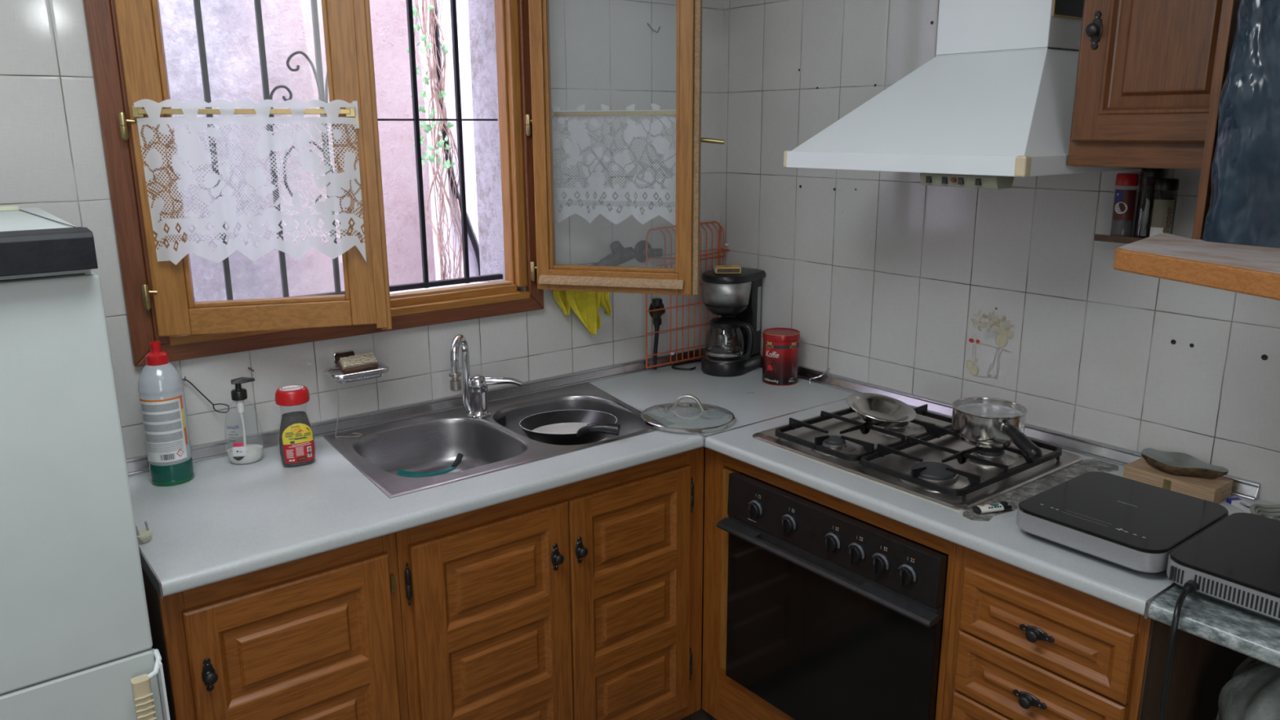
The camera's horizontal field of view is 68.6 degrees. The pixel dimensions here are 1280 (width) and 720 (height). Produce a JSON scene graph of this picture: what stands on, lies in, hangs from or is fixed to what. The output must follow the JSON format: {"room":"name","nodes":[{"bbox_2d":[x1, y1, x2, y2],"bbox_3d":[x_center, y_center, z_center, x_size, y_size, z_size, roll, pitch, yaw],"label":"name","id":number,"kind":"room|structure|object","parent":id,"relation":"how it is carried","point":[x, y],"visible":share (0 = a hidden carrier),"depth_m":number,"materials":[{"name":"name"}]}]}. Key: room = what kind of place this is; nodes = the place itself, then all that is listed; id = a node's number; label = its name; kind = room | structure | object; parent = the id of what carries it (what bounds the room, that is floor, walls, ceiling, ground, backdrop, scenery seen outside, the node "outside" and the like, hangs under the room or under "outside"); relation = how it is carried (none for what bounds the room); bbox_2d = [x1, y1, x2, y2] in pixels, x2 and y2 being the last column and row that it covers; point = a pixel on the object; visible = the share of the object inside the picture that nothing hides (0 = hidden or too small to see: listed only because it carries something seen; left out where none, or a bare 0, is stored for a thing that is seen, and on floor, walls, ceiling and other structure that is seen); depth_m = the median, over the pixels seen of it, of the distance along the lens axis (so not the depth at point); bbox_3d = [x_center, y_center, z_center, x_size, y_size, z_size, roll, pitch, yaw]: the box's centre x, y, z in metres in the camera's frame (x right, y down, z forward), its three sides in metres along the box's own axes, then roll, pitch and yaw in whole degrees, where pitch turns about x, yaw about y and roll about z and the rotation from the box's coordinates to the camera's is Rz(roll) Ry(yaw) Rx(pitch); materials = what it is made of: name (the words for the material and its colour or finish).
{"room":"kitchen","nodes":[
{"label":"kitchen","id":0,"kind":"room"},
{"bbox_2d":[0,0,723,599],"bbox_3d":[-0.784,-0.223,2.438,3.050,2.570,0.260,-11,17,-37],"label":"wall","id":1,"kind":"structure","parent":0,"point":[606,52],"depth_m":2.57,"materials":[{"name":"tile"}]},
{"bbox_2d":[193,0,211,102],"bbox_3d":[-0.996,-0.698,2.129,0.014,0.220,0.026,-11,17,-37],"label":"bar","id":2,"kind":"object","parent":1,"relation":"in","point":[197,5],"depth_m":2.13,"materials":[{"name":"paint"}]},
{"bbox_2d":[253,0,292,101],"bbox_3d":[-0.871,-0.730,2.222,0.068,0.224,0.026,-11,17,-37],"label":"bar","id":3,"kind":"object","parent":1,"relation":"in","point":[257,3],"depth_m":2.21,"materials":[{"name":"paint"}]},
{"bbox_2d":[285,0,328,102],"bbox_3d":[-0.812,-0.744,2.266,0.097,0.236,0.026,-11,17,-37],"label":"bar","id":4,"kind":"object","parent":1,"relation":"in","point":[323,97],"depth_m":2.28,"materials":[{"name":"paint"}]},
{"bbox_2d":[278,249,345,297],"bbox_3d":[-0.833,-0.222,2.376,0.158,0.127,0.026,-11,17,-37],"label":"window grille","id":5,"kind":"object","parent":1,"relation":"in","point":[282,255],"depth_m":2.38,"materials":[{"name":"metal"}]},
{"bbox_2d":[323,350,389,383],"bbox_3d":[-0.703,0.015,2.317,0.149,0.059,0.110,-11,17,-37],"label":"soap dish","id":6,"kind":"object","parent":1,"relation":"attached to","point":[328,372],"visible":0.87,"depth_m":2.30,"materials":[{"name":"silver metal"}]},
{"bbox_2d":[334,381,362,437],"bbox_3d":[-0.715,0.117,2.298,0.065,0.157,0.060,-11,17,-37],"label":"chain","id":7,"kind":"object","parent":6,"relation":"hanging from","point":[348,436],"visible":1,"depth_m":2.31,"materials":[{"name":"metal"}]},
{"bbox_2d":[336,352,378,374],"bbox_3d":[-0.694,0.009,2.311,0.094,0.043,0.042,-13,18,-41],"label":"sponge","id":8,"kind":"object","parent":6,"relation":"in","point":[365,362],"visible":1,"depth_m":2.30,"materials":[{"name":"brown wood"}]},
{"bbox_2d":[82,0,724,366],"bbox_3d":[-0.496,-0.650,2.283,1.444,1.170,0.388,-7,16,-26],"label":"window","id":9,"kind":"structure","parent":1,"relation":"in","point":[126,42],"depth_m":2.13,"materials":[{"name":"brown wood"}]},
{"bbox_2d":[133,98,366,265],"bbox_3d":[-0.819,-0.377,1.998,0.430,0.343,0.022,-4,14,-15],"label":"lace curtain","id":10,"kind":"object","parent":9,"relation":"hanging from","point":[191,149],"visible":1,"depth_m":1.99,"materials":[{"name":"white fabric"}]},
{"bbox_2d":[551,103,675,225],"bbox_3d":[-0.065,-0.529,2.547,0.406,0.320,0.018,3,14,14],"label":"lace curtain","id":11,"kind":"object","parent":9,"relation":"hanging from","point":[579,133],"visible":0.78,"depth_m":2.55,"materials":[{"name":"white fabric"}]},
{"bbox_2d":[125,344,719,475],"bbox_3d":[-0.457,0.107,2.596,1.846,0.034,0.025,-11,17,-37],"label":"trim","id":12,"kind":"structure","parent":1,"relation":"attached to","point":[140,464],"depth_m":2.50,"materials":[{"name":"metal"}]},
{"bbox_2d":[389,281,486,293],"bbox_3d":[-0.808,-0.138,2.498,0.956,0.065,0.250,-11,17,-37],"label":"trim","id":13,"kind":"structure","parent":1,"relation":"attached to","point":[476,282],"depth_m":2.73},
{"bbox_2d":[377,0,502,292],"bbox_3d":[-0.540,-0.574,2.527,0.349,0.750,0.026,-11,17,-37],"label":"window grille","id":14,"kind":"object","parent":1,"relation":"in","point":[425,283],"depth_m":2.53,"materials":[{"name":"metal"}]},
{"bbox_2d":[591,240,635,266],"bbox_3d":[-0.129,-0.289,2.728,0.269,0.104,0.046,-11,17,-37],"label":"pipe fitting","id":15,"kind":"object","parent":1,"relation":"attached to","point":[620,255],"visible":0.49,"depth_m":2.75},
{"bbox_2d":[552,289,611,335],"bbox_3d":[-0.169,-0.169,2.735,0.204,0.197,0.055,-11,17,-37],"label":"cleaning cloth","id":16,"kind":"object","parent":15,"relation":"hanging from","point":[585,304],"visible":0.67,"depth_m":2.74,"materials":[{"name":"yellow fabric"}]},
{"bbox_2d":[634,240,662,262],"bbox_3d":[0.028,-0.328,2.856,0.071,0.068,0.062,-11,17,-37],"label":"valve","id":17,"kind":"object","parent":1,"relation":"attached to","point":[640,247],"depth_m":2.86,"materials":[{"name":"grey metal"}]},
{"bbox_2d":[647,22,660,33],"bbox_3d":[0.039,-0.965,2.728,0.041,0.030,0.013,2,14,9],"label":"wall hook","id":18,"kind":"object","parent":1,"relation":"attached to","point":[648,24],"visible":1,"depth_m":2.73,"materials":[{"name":"black metal"}]},
{"bbox_2d":[648,297,665,368],"bbox_3d":[0.063,-0.086,2.946,0.076,0.225,0.057,-11,17,-37],"label":"plug","id":19,"kind":"object","parent":1,"relation":"attached to","point":[656,303],"visible":0.95,"depth_m":2.91,"materials":[{"name":"black plastic"}]},
{"bbox_2d":[645,221,729,368],"bbox_3d":[0.146,-0.212,2.962,0.365,0.425,0.067,-11,17,-37],"label":"wire rack","id":20,"kind":"object","parent":1,"relation":"attached to","point":[706,223],"visible":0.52,"depth_m":2.96,"materials":[{"name":"red metal"}]},
{"bbox_3d":[-1.031,0.042,2.121,0.006,0.015,0.020,-11,17,-37],"label":"wall hook","id":21,"kind":"object","parent":1,"relation":"attached to","visible":0},
{"bbox_2d":[182,378,229,413],"bbox_3d":[-1.009,0.124,2.141,0.138,0.171,0.032,-11,17,-37],"label":"strainer","id":22,"kind":"object","parent":21,"relation":"hanging from","point":[189,382],"visible":0.2,"depth_m":2.16,"materials":[{"name":"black metal"}]},
{"bbox_2d":[695,598,711,719],"bbox_3d":[0.345,1.431,1.123,3.150,0.060,3.840,-11,17,-37],"label":"floor","id":23,"kind":"structure","parent":0,"point":[700,714],"depth_m":2.69,"materials":[{"name":"tile"}]},
{"bbox_2d":[0,204,170,719],"bbox_3d":[-1.190,0.510,1.572,0.608,1.467,0.596,-11,17,-37],"label":"refrigerator","id":24,"kind":"object","parent":23,"relation":"on","point":[76,642],"visible":1,"depth_m":1.43,"materials":[{"name":"metal"}]},
{"bbox_2d":[141,532,408,719],"bbox_3d":[-0.817,0.734,2.053,0.436,0.857,0.584,-11,17,-37],"label":"base cabinet","id":25,"kind":"object","parent":23,"relation":"on","point":[317,637],"visible":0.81,"depth_m":1.78,"materials":[{"name":"brown wood"}]},
{"bbox_2d":[395,446,704,719],"bbox_3d":[-0.316,0.637,2.434,0.834,0.857,0.584,-11,17,-37],"label":"base cabinet","id":26,"kind":"object","parent":23,"relation":"on","point":[581,600],"visible":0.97,"depth_m":2.18,"materials":[{"name":"brown wood"}]},
{"bbox_2d":[128,361,853,599],"bbox_3d":[-0.275,0.193,2.376,1.848,0.031,0.617,-11,17,-37],"label":"countertop","id":27,"kind":"structure","parent":26,"relation":"on","point":[230,520],"depth_m":1.99,"materials":[{"name":"white laminate"}]},
{"bbox_2d":[135,520,152,542],"bbox_3d":[-0.918,0.319,1.735,0.020,0.039,0.029,8,16,31],"label":"plug","id":28,"kind":"object","parent":27,"relation":"on","point":[144,535],"visible":0.86,"depth_m":1.73,"materials":[{"name":"plastic"}]},
{"bbox_2d":[137,341,194,486],"bbox_3d":[-1.022,0.112,2.015,0.088,0.309,0.088,-11,17,-37],"label":"detergent bottle","id":29,"kind":"object","parent":27,"relation":"on","point":[161,390],"visible":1,"depth_m":1.99,"materials":[{"name":"plastic"}]},
{"bbox_2d":[224,377,263,463],"bbox_3d":[-0.907,0.137,2.139,0.080,0.198,0.060,-11,17,-37],"label":"soap pump bottle","id":30,"kind":"object","parent":27,"relation":"on","point":[241,453],"visible":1,"depth_m":2.13,"materials":[{"name":"clear plastic"}]},
{"bbox_2d":[275,385,316,466],"bbox_3d":[-0.782,0.150,2.128,0.081,0.179,0.068,-11,17,-37],"label":"jar","id":31,"kind":"object","parent":27,"relation":"on","point":[296,440],"visible":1,"depth_m":2.11,"materials":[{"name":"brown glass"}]},
{"bbox_2d":[279,385,302,391],"bbox_3d":[-0.782,0.063,2.106,0.051,0.001,0.045,-11,17,-37],"label":"print","id":32,"kind":"object","parent":31,"relation":"on","point":[290,388],"depth_m":2.11},
{"bbox_2d":[448,334,522,417],"bbox_3d":[-0.418,0.038,2.453,0.208,0.230,0.102,-11,17,-37],"label":"mixer tap","id":33,"kind":"object","parent":27,"relation":"on","point":[475,388],"visible":1,"depth_m":2.46,"materials":[{"name":"silver metal"}]},
{"bbox_2d":[322,382,665,498],"bbox_3d":[-0.335,0.239,2.393,0.841,0.133,0.482,-11,17,-37],"label":"sink","id":34,"kind":"object","parent":27,"relation":"in","point":[496,442],"visible":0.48,"depth_m":2.44,"materials":[{"name":"metal"}]},
{"bbox_2d":[397,453,463,477],"bbox_3d":[-0.536,0.272,2.411,0.176,0.035,0.048,-7,15,-25],"label":"dish brush","id":35,"kind":"object","parent":34,"relation":"in","point":[458,460],"visible":0.97,"depth_m":2.40,"materials":[{"name":"teal plastic"}]},
{"bbox_2d":[519,409,620,445],"bbox_3d":[-0.185,0.168,2.429,0.255,0.090,0.302,-1,14,-5],"label":"frying pan","id":36,"kind":"object","parent":34,"relation":"in","point":[562,427],"visible":0.98,"depth_m":2.48,"materials":[{"name":"black metal"}]},
{"bbox_2d":[640,394,734,433],"bbox_3d":[0.124,0.123,2.442,0.245,0.068,0.245,-11,17,-37],"label":"glass lid","id":37,"kind":"object","parent":27,"relation":"on","point":[671,406],"visible":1,"depth_m":2.43,"materials":[{"name":"glass"}]},
{"bbox_2d":[671,266,765,377],"bbox_3d":[0.257,-0.128,2.944,0.270,0.315,0.208,10,17,36],"label":"coffee maker","id":38,"kind":"object","parent":27,"relation":"on","point":[735,297],"visible":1,"depth_m":2.87,"materials":[{"name":"black plastic"}]},
{"bbox_2d":[704,302,748,315],"bbox_3d":[0.266,-0.158,2.896,0.136,0.032,0.136,-11,17,-37],"label":"basket","id":39,"kind":"object","parent":38,"relation":"on","point":[717,308],"depth_m":2.84,"materials":[{"name":"black plastic"}]},
{"bbox_2d":[714,265,741,273],"bbox_3d":[0.265,-0.275,2.842,0.076,0.018,0.050,-1,14,-2],"label":"matchbox","id":40,"kind":"object","parent":38,"relation":"on","point":[717,268],"visible":1,"depth_m":2.82,"materials":[{"name":"beige cardboard"}]},
{"bbox_2d":[704,316,754,360],"bbox_3d":[0.275,-0.065,2.898,0.124,0.124,0.164,-11,17,-37],"label":"glass pot","id":41,"kind":"object","parent":38,"relation":"on","point":[737,335],"depth_m":2.92,"materials":[{"name":"clear glass"}]},
{"bbox_2d":[761,327,799,386],"bbox_3d":[0.421,-0.011,2.805,0.110,0.154,0.110,-11,17,-37],"label":"tin","id":42,"kind":"object","parent":27,"relation":"on","point":[780,352],"visible":1,"depth_m":2.77,"materials":[{"name":"red metal"}]},
{"bbox_2d":[808,368,830,385],"bbox_3d":[0.530,0.049,2.777,0.067,0.048,0.016,-5,15,-17],"label":"hook","id":43,"kind":"object","parent":27,"relation":"on","point":[824,372],"visible":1,"depth_m":2.77,"materials":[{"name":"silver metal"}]},
{"bbox_2d":[702,447,955,719],"bbox_3d":[0.607,0.647,2.375,0.542,0.857,0.732,-11,17,-37],"label":"base cabinet","id":44,"kind":"object","parent":23,"relation":"on","point":[723,698],"visible":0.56,"depth_m":2.40,"materials":[{"name":"brown wood"}]},
{"bbox_2d":[715,471,948,719],"bbox_3d":[0.602,0.566,2.287,0.570,0.557,0.616,-11,17,-37],"label":"oven","id":45,"kind":"object","parent":44,"relation":"in","point":[833,614],"visible":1,"depth_m":2.11,"materials":[{"name":"black glass"}]},
{"bbox_2d":[702,398,1278,619],"bbox_3d":[0.729,0.257,2.099,0.619,0.031,1.069,-11,17,-37],"label":"countertop","id":46,"kind":"structure","parent":44,"relation":"on","point":[1000,538],"depth_m":1.86,"materials":[{"name":"white laminate"}]},
{"bbox_2d":[768,444,960,511],"bbox_3d":[0.472,0.252,2.060,0.004,0.001,0.525,-11,17,-37],"label":"bead","id":47,"kind":"object","parent":46,"relation":"on","point":[769,444],"visible":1,"depth_m":2.02,"materials":[{"name":"plastic"}]},
{"bbox_2d":[752,404,1083,510],"bbox_3d":[0.646,0.186,2.230,0.489,0.046,0.601,-11,17,-37],"label":"gas hob","id":48,"kind":"object","parent":46,"relation":"in","point":[922,456],"visible":0.8,"depth_m":2.12,"materials":[{"name":"metal"}]},
{"bbox_2d":[846,392,916,426],"bbox_3d":[0.587,0.126,2.285,0.169,0.057,0.166,-11,17,-37],"label":"dish","id":49,"kind":"object","parent":48,"relation":"on","point":[875,409],"visible":1,"depth_m":2.32,"materials":[{"name":"silver metal"}]},
{"bbox_2d":[951,396,1042,461],"bbox_3d":[0.780,0.160,2.080,0.161,0.081,0.277,2,14,11],"label":"saucepan","id":50,"kind":"object","parent":48,"relation":"on","point":[979,421],"visible":1,"depth_m":2.09,"materials":[{"name":"metal"}]},
{"bbox_2d":[972,501,1012,513],"bbox_3d":[0.698,0.293,1.861,0.074,0.014,0.026,-4,14,-15],"label":"lighter","id":51,"kind":"object","parent":46,"relation":"on","point":[1003,505],"visible":1,"depth_m":1.85,"materials":[{"name":"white plastic"}]},
{"bbox_2d":[964,462,1113,520],"bbox_3d":[0.854,0.272,1.972,0.524,0.001,0.082,-11,17,-37],"label":"grease stain","id":52,"kind":"object","parent":46,"relation":"on","point":[1047,484],"visible":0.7,"depth_m":1.99,"materials":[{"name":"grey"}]},
{"bbox_2d":[1016,471,1228,573],"bbox_3d":[0.893,0.299,1.743,0.311,0.057,0.266,-11,17,-37],"label":"induction cooktop","id":53,"kind":"object","parent":46,"relation":"on","point":[1126,523],"visible":0.89,"depth_m":1.70,"materials":[{"name":"black glass"}]},
{"bbox_2d":[1123,457,1233,503],"bbox_3d":[1.125,0.253,1.969,0.091,0.036,0.180,-11,17,-37],"label":"wooden box","id":54,"kind":"object","parent":46,"relation":"on","point":[1217,490],"visible":0.82,"depth_m":1.93,"materials":[{"name":"brown wood"}]},
{"bbox_2d":[1141,448,1228,479],"bbox_3d":[1.136,0.220,1.961,0.091,0.032,0.163,-11,17,-37],"label":"dish","id":55,"kind":"object","parent":54,"relation":"on","point":[1173,463],"visible":1,"depth_m":1.96,"materials":[{"name":"grey ceramic"}]},
{"bbox_2d":[1226,497,1251,513],"bbox_3d":[1.206,0.291,1.869,0.024,0.009,0.070,-2,14,-8],"label":"packet","id":56,"kind":"object","parent":46,"relation":"on","point":[1237,502],"visible":0.82,"depth_m":1.88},
{"bbox_2d":[942,543,1248,719],"bbox_3d":[0.933,0.754,1.937,0.584,0.857,0.379,-11,17,-37],"label":"base cabinet","id":57,"kind":"object","parent":23,"relation":"on","point":[1023,645],"visible":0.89,"depth_m":1.71,"materials":[{"name":"brown wood"}]},
{"bbox_2d":[1147,503,1279,667],"bbox_3d":[1.378,0.857,1.400,0.616,0.912,1.103,-11,17,-37],"label":"countertop","id":58,"kind":"structure","parent":23,"relation":"on","point":[1252,635],"depth_m":1.45,"materials":[{"name":"grey stone"}]},
{"bbox_2d":[1158,512,1279,719],"bbox_3d":[1.035,0.792,1.608,0.400,0.951,0.292,-11,17,-37],"label":"induction cooktop","id":59,"kind":"object","parent":58,"relation":"on","point":[1234,562],"visible":1,"depth_m":1.51,"materials":[{"name":"silver metal"}]},
{"bbox_2d":[1215,656,1279,719],"bbox_3d":[1.164,0.861,1.634,0.364,0.790,0.369,-11,17,-37],"label":"plastic sack","id":60,"kind":"object","parent":23,"relation":"on","point":[1252,692],"visible":0.91,"depth_m":1.58,"materials":[{"name":"grey plastic"}]},
{"bbox_2d":[718,0,1279,504],"bbox_3d":[1.450,-0.065,1.755,0.200,2.570,3.600,-11,17,-37],"label":"wall","id":61,"kind":"structure","parent":0,"point":[882,282],"depth_m":2.39,"materials":[{"name":"tile"}]},
{"bbox_2d":[783,0,1141,189],"bbox_3d":[0.699,-0.902,1.970,0.469,1.032,0.603,-11,17,-37],"label":"extractor hood","id":62,"kind":"object","parent":61,"relation":"attached to","point":[996,95],"visible":0.92,"depth_m":1.94,"materials":[{"name":"white metal"}]},
{"bbox_2d":[925,176,932,182],"bbox_3d":[0.588,-0.366,1.901,0.014,0.013,0.010,-11,17,-37],"label":"switch","id":63,"kind":"object","parent":62,"relation":"attached to","point":[928,179],"depth_m":1.90,"materials":[{"name":"black plastic"}]},
{"bbox_2d":[941,177,947,183],"bbox_3d":[0.611,-0.359,1.873,0.014,0.013,0.010,-11,17,-37],"label":"switch","id":64,"kind":"object","parent":62,"relation":"attached to","point":[944,180],"depth_m":1.87,"materials":[{"name":"black plastic"}]},
{"bbox_2d":[951,177,956,182],"bbox_3d":[0.621,-0.356,1.855,0.010,0.010,0.010,-11,17,-37],"label":"lamp","id":65,"kind":"object","parent":62,"relation":"on","point":[953,180],"depth_m":1.85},
{"bbox_2d":[957,177,964,184],"bbox_3d":[0.634,-0.352,1.845,0.014,0.013,0.010,-11,17,-37],"label":"switch","id":66,"kind":"object","parent":62,"relation":"attached to","point":[960,180],"depth_m":1.84,"materials":[{"name":"black plastic"}]},
{"bbox_2d":[974,177,982,185],"bbox_3d":[0.657,-0.345,1.816,0.014,0.013,0.010,-11,17,-37],"label":"switch","id":67,"kind":"object","parent":62,"relation":"attached to","point":[978,181],"depth_m":1.81,"materials":[{"name":"black plastic"}]},
{"bbox_2d":[965,307,1014,379],"bbox_3d":[0.875,-0.042,2.347,0.001,0.185,0.123,-11,17,-37],"label":"decal","id":68,"kind":"object","parent":61,"relation":"attached to","point":[1001,339],"visible":1,"depth_m":2.34,"materials":[{"name":"paint"}]},
{"bbox_2d":[758,355,1260,501],"bbox_3d":[0.761,0.119,2.520,0.025,0.034,1.600,-11,17,-37],"label":"trim","id":69,"kind":"structure","parent":61,"relation":"attached to","point":[1243,488],"depth_m":2.26,"materials":[{"name":"metal"}]},
{"bbox_2d":[1093,234,1143,244],"bbox_3d":[1.045,-0.261,2.013,0.067,0.014,0.109,-11,17,-37],"label":"rack","id":70,"kind":"object","parent":61,"relation":"attached to","point":[1111,238],"visible":0.64,"depth_m":2.00,"materials":[{"name":"brown wood"}]},
{"bbox_2d":[1109,173,1139,236],"bbox_3d":[1.035,-0.329,2.007,0.046,0.137,0.045,-11,17,-37],"label":"spice jar","id":71,"kind":"object","parent":70,"relation":"on","point":[1124,200],"visible":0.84,"depth_m":1.99,"materials":[{"name":"clear plastic"}]},
{"bbox_2d":[1133,168,1164,238],"bbox_3d":[1.072,-0.330,1.977,0.045,0.153,0.045,-11,17,-37],"label":"spice jar","id":72,"kind":"object","parent":70,"relation":"on","point":[1146,196],"visible":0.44,"depth_m":1.97,"materials":[{"name":"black glass"}]},
{"bbox_2d":[1148,177,1179,236],"bbox_3d":[1.070,-0.304,1.918,0.045,0.131,0.045,-11,17,-37],"label":"spice jar","id":73,"kind":"object","parent":70,"relation":"on","point":[1163,208],"visible":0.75,"depth_m":1.90,"materials":[{"name":"clear glass"}]},
{"bbox_2d":[1066,0,1224,169],"bbox_3d":[1.013,-0.800,1.663,0.371,0.894,0.281,-11,17,-37],"label":"upper cabinet","id":74,"kind":"object","parent":61,"relation":"attached to","point":[1145,70],"visible":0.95,"depth_m":1.65,"materials":[{"name":"brown wood"}]},
{"bbox_2d":[1170,339,1176,344],"bbox_3d":[1.138,-0.038,2.003,0.001,0.011,0.011,-11,17,-37],"label":"plug","id":75,"kind":"object","parent":61,"relation":"attached to","point":[1172,341],"visible":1,"depth_m":2.00,"materials":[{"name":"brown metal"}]},
{"bbox_2d":[1113,232,1279,300],"bbox_3d":[1.079,-0.152,1.414,0.763,0.033,0.568,-11,17,-37],"label":"wall shelf","id":76,"kind":"object","parent":61,"relation":"attached to","point":[1248,269],"visible":0.98,"depth_m":1.33,"materials":[{"name":"brown wood"}]},
{"bbox_2d":[1201,0,1279,247],"bbox_3d":[1.031,-0.394,1.365,0.118,0.460,0.321,-11,17,-37],"label":"curtain","id":77,"kind":"object","parent":76,"relation":"on","point":[1244,208],"visible":1,"depth_m":1.42,"materials":[{"name":"blue fabric"}]},
{"bbox_2d":[1191,0,1240,239],"bbox_3d":[1.078,-0.700,1.547,0.439,1.034,0.014,-11,17,-37],"label":"board","id":78,"kind":"object","parent":61,"relation":"attached to","point":[1228,20],"visible":0.02,"depth_m":1.48,"materials":[{"name":"brown wood"}]},
{"bbox_2d":[1261,354,1267,359],"bbox_3d":[1.245,-0.005,1.871,0.001,0.012,0.012,-11,17,-37],"label":"plug","id":79,"kind":"object","parent":61,"relation":"attached to","point":[1264,357],"visible":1,"depth_m":1.87,"materials":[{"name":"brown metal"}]},
{"bbox_3d":[-0.928,1.181,3.279,4.700,0.200,1.200,-11,17,-37],"label":"floor","id":80,"kind":"structure","parent":0,"visible":0},
{"bbox_2d":[158,0,435,302],"bbox_3d":[-1.947,-0.464,2.662,2.860,3.300,0.271,-11,17,-37],"label":"wall","id":81,"kind":"structure","parent":80,"relation":"on","point":[229,26],"depth_m":3.08,"materials":[{"name":"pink paint"}]},
{"bbox_2d":[417,0,479,280],"bbox_3d":[-0.066,-0.808,4.012,1.860,3.300,0.400,-11,17,-37],"label":"wall pillar","id":82,"kind":"structure","parent":80,"relation":"on","point":[462,11],"depth_m":3.31,"materials":[{"name":"white paint"}]},
{"bbox_2d":[406,0,462,279],"bbox_3d":[-0.692,-0.796,3.182,0.183,1.324,0.081,-11,17,-37],"label":"ivy","id":83,"kind":"object","parent":82,"relation":"attached to","point":[431,6],"visible":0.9,"depth_m":3.20,"materials":[{"name":"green plant"}]},
{"bbox_2d":[431,0,480,275],"bbox_3d":[-0.636,-0.827,3.269,0.184,1.501,0.024,-11,17,-37],"label":"cable","id":84,"kind":"object","parent":82,"relation":"attached to","point":[471,233],"visible":0.45,"depth_m":3.27,"materials":[{"name":"black plastic"}]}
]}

